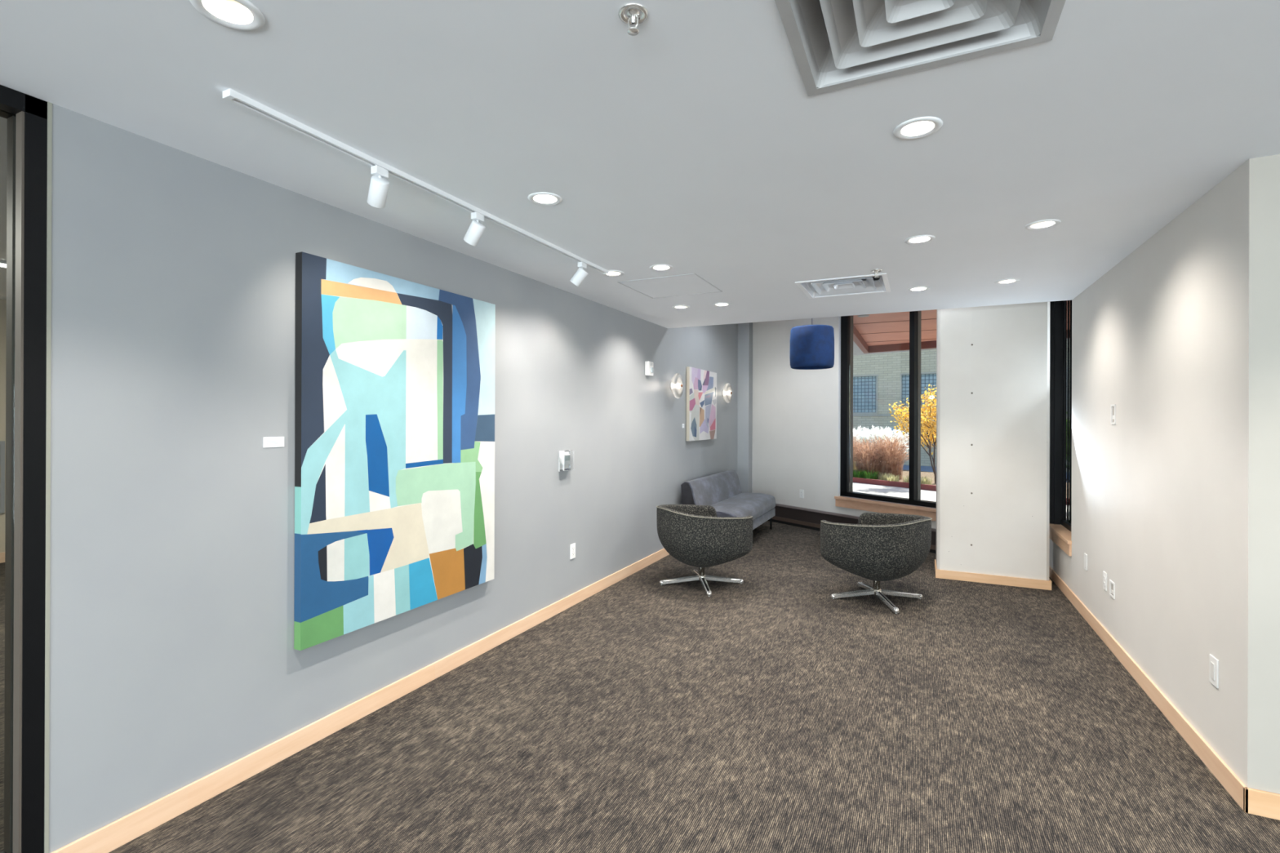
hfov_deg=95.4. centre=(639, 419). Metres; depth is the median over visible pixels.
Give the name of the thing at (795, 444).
wall
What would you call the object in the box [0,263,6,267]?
diffuser
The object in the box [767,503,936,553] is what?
baseboard heater
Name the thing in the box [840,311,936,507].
window
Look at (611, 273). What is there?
recessed light
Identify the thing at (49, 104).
trim
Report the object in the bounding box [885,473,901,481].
grass tuft
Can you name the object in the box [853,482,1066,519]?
ground
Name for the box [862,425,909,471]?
grass
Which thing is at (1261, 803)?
baseboard
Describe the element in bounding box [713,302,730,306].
recessed light
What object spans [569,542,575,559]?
power outlet
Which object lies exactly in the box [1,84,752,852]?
wall
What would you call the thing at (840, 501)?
trim
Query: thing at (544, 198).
recessed light
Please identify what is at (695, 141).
ceiling
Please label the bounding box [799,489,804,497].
power outlet
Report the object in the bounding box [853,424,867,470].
grass
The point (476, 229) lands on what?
track spotlight
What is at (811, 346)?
pendant lamp
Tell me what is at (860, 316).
canopy
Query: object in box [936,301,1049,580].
wall
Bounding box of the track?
[222,88,608,274]
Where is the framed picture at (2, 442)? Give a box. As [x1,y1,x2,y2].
[0,440,4,513]
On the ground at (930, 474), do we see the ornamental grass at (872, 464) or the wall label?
the ornamental grass at (872, 464)
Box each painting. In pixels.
[293,251,495,650]
[685,366,716,440]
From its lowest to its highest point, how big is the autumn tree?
2.252 m
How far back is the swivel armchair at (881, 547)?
4.48 m
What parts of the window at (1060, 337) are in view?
pane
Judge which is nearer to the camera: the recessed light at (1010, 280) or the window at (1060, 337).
the recessed light at (1010, 280)
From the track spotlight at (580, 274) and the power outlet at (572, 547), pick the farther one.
the power outlet at (572, 547)
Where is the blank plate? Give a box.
[1084,553,1087,570]
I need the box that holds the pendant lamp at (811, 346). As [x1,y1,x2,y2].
[789,318,834,369]
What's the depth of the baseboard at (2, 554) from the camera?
5.84 m
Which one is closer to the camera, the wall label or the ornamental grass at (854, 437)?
the wall label
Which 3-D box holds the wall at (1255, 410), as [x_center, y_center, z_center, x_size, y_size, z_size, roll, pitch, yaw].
[4.465,-0.047,1.199,4.796,3.041,0.140,0,0,26]
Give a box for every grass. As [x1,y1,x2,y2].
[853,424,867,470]
[853,434,862,457]
[853,440,888,479]
[855,426,894,445]
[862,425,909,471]
[870,432,909,479]
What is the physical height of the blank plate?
0.116 m
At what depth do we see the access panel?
4.28 m
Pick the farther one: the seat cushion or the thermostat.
the seat cushion
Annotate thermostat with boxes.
[559,449,573,471]
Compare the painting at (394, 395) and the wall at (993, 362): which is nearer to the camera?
the painting at (394, 395)
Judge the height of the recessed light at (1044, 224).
0.146 m
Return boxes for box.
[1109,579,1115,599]
[1111,404,1115,424]
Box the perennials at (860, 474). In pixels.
[853,469,868,478]
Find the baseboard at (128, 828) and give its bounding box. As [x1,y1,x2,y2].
[51,548,669,852]
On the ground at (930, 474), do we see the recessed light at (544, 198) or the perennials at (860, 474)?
the perennials at (860, 474)
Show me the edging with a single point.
(891, 483)
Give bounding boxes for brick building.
[853,349,1066,472]
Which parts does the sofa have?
panel, backrest, seat, leg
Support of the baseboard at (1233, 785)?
attached to the wall at (1150, 496)
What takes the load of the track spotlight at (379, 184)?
attached to the track
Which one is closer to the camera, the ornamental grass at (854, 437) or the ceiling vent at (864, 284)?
the ceiling vent at (864, 284)
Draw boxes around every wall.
[0,299,6,552]
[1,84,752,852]
[751,316,1049,554]
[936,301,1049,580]
[1048,173,1231,767]
[1229,154,1279,794]
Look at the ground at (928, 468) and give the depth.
18.87 m
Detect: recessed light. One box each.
[0,260,6,267]
[189,0,265,31]
[528,191,562,205]
[602,270,624,276]
[649,264,672,271]
[672,305,689,309]
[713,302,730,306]
[893,116,942,139]
[904,235,935,244]
[907,286,929,291]
[994,278,1019,284]
[1024,218,1061,230]
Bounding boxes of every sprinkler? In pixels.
[618,2,648,35]
[871,269,882,277]
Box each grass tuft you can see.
[877,471,889,480]
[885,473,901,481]
[901,474,909,482]
[920,475,932,484]
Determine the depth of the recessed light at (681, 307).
5.10 m
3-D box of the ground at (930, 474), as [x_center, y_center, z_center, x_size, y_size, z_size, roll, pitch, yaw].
[11.504,1.609,7.846,3.740,0.290,120.001,0,0,-34]
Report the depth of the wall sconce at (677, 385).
6.29 m
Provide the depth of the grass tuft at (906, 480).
13.03 m
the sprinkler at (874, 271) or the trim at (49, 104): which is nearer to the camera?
the trim at (49, 104)
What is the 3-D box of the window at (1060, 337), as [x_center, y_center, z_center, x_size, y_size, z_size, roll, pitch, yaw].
[3.765,-0.317,5.110,0.140,2.660,0.926,0,0,26]
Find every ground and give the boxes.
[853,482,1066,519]
[854,463,1066,482]
[854,466,1066,497]
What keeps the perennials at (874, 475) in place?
on the ground at (930, 474)
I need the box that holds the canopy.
[853,300,1067,355]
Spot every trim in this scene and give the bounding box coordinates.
[44,101,52,852]
[834,496,936,520]
[838,315,840,496]
[1048,524,1071,555]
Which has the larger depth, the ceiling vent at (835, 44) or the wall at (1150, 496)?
the wall at (1150, 496)
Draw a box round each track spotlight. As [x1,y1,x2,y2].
[367,164,389,208]
[463,211,485,246]
[569,261,587,286]
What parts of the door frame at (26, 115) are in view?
pane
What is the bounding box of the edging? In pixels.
[853,477,1066,504]
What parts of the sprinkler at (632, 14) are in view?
stem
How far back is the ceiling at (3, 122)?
3.21 m
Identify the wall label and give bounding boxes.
[262,436,284,447]
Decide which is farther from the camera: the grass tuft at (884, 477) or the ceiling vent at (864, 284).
the grass tuft at (884, 477)
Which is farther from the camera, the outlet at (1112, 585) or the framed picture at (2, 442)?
the framed picture at (2, 442)
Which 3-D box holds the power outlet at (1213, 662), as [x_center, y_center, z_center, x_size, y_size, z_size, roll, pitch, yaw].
[2.383,1.045,2.421,0.008,0.116,0.072,0,0,26]
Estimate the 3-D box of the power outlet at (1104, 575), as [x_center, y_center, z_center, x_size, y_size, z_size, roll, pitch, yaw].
[3.071,1.068,3.848,0.008,0.116,0.072,0,0,26]
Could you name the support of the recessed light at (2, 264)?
in the ceiling at (3, 122)
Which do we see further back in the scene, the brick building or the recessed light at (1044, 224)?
the brick building
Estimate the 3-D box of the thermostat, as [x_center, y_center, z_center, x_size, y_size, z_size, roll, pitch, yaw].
[-0.561,0.314,4.439,0.047,0.154,0.148,0,0,26]
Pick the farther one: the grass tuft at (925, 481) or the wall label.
the grass tuft at (925, 481)
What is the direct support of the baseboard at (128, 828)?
attached to the wall at (174, 660)
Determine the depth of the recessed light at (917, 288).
4.37 m
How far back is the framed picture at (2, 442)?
5.82 m
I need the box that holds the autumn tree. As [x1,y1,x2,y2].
[888,384,936,484]
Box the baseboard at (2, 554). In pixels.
[0,552,4,563]
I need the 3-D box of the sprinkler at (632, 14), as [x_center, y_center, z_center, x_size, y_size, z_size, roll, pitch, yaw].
[-0.017,-0.963,1.411,0.072,0.050,0.072,0,0,26]
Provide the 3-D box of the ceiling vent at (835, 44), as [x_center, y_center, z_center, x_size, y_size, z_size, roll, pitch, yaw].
[0.650,-1.041,1.352,0.610,0.131,0.610,0,0,26]
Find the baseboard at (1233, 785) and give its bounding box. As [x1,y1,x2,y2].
[1048,565,1248,813]
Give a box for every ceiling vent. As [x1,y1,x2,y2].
[774,0,1065,96]
[795,273,890,298]
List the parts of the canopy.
entrance canopy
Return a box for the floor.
[0,520,1279,852]
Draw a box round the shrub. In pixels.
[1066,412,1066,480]
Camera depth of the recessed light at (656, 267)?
3.79 m
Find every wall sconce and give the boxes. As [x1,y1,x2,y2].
[670,373,684,398]
[721,382,732,403]
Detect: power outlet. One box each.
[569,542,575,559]
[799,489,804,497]
[1102,571,1106,591]
[1208,653,1218,688]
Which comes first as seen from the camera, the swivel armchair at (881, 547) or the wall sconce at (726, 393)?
the swivel armchair at (881, 547)
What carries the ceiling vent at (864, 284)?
in the ceiling at (695, 141)
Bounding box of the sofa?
[680,469,775,529]
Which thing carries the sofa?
on the floor
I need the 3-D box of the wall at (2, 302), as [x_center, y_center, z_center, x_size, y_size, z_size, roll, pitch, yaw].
[-5.170,0.118,1.935,5.806,2.640,9.600,0,0,26]
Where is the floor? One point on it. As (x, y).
(769, 712)
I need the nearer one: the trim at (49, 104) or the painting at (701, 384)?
the trim at (49, 104)
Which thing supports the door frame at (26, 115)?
in the wall at (174, 660)
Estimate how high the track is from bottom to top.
0.021 m
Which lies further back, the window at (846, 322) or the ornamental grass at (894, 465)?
the ornamental grass at (894, 465)
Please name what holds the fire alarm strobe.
attached to the wall at (174, 660)
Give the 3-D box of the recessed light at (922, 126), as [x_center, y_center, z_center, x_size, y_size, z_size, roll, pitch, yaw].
[0.934,-1.047,1.959,0.152,0.146,0.152,0,0,26]
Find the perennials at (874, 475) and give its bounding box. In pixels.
[862,469,879,479]
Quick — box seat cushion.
[711,493,775,519]
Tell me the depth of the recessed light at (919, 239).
3.19 m
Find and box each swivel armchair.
[656,504,752,596]
[820,512,932,613]
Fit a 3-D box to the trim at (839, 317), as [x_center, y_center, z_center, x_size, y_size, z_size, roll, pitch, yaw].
[2.575,-0.319,7.517,0.037,2.620,0.004,0,0,-34]
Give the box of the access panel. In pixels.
[617,273,722,298]
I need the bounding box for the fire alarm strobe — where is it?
[644,360,653,376]
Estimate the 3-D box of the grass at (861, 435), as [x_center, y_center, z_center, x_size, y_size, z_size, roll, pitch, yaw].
[6.633,0.817,16.487,1.247,1.269,1.257,0,0,-17]
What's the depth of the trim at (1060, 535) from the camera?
5.06 m
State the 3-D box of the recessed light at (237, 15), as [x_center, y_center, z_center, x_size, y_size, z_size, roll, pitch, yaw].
[-0.992,-1.054,1.403,0.152,0.146,0.152,0,0,26]
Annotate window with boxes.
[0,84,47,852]
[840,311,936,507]
[1049,300,1071,531]
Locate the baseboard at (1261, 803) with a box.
[1243,786,1279,820]
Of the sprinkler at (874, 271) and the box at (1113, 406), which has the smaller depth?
the box at (1113, 406)
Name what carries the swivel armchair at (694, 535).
on the floor
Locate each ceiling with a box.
[0,0,1279,328]
[0,116,7,299]

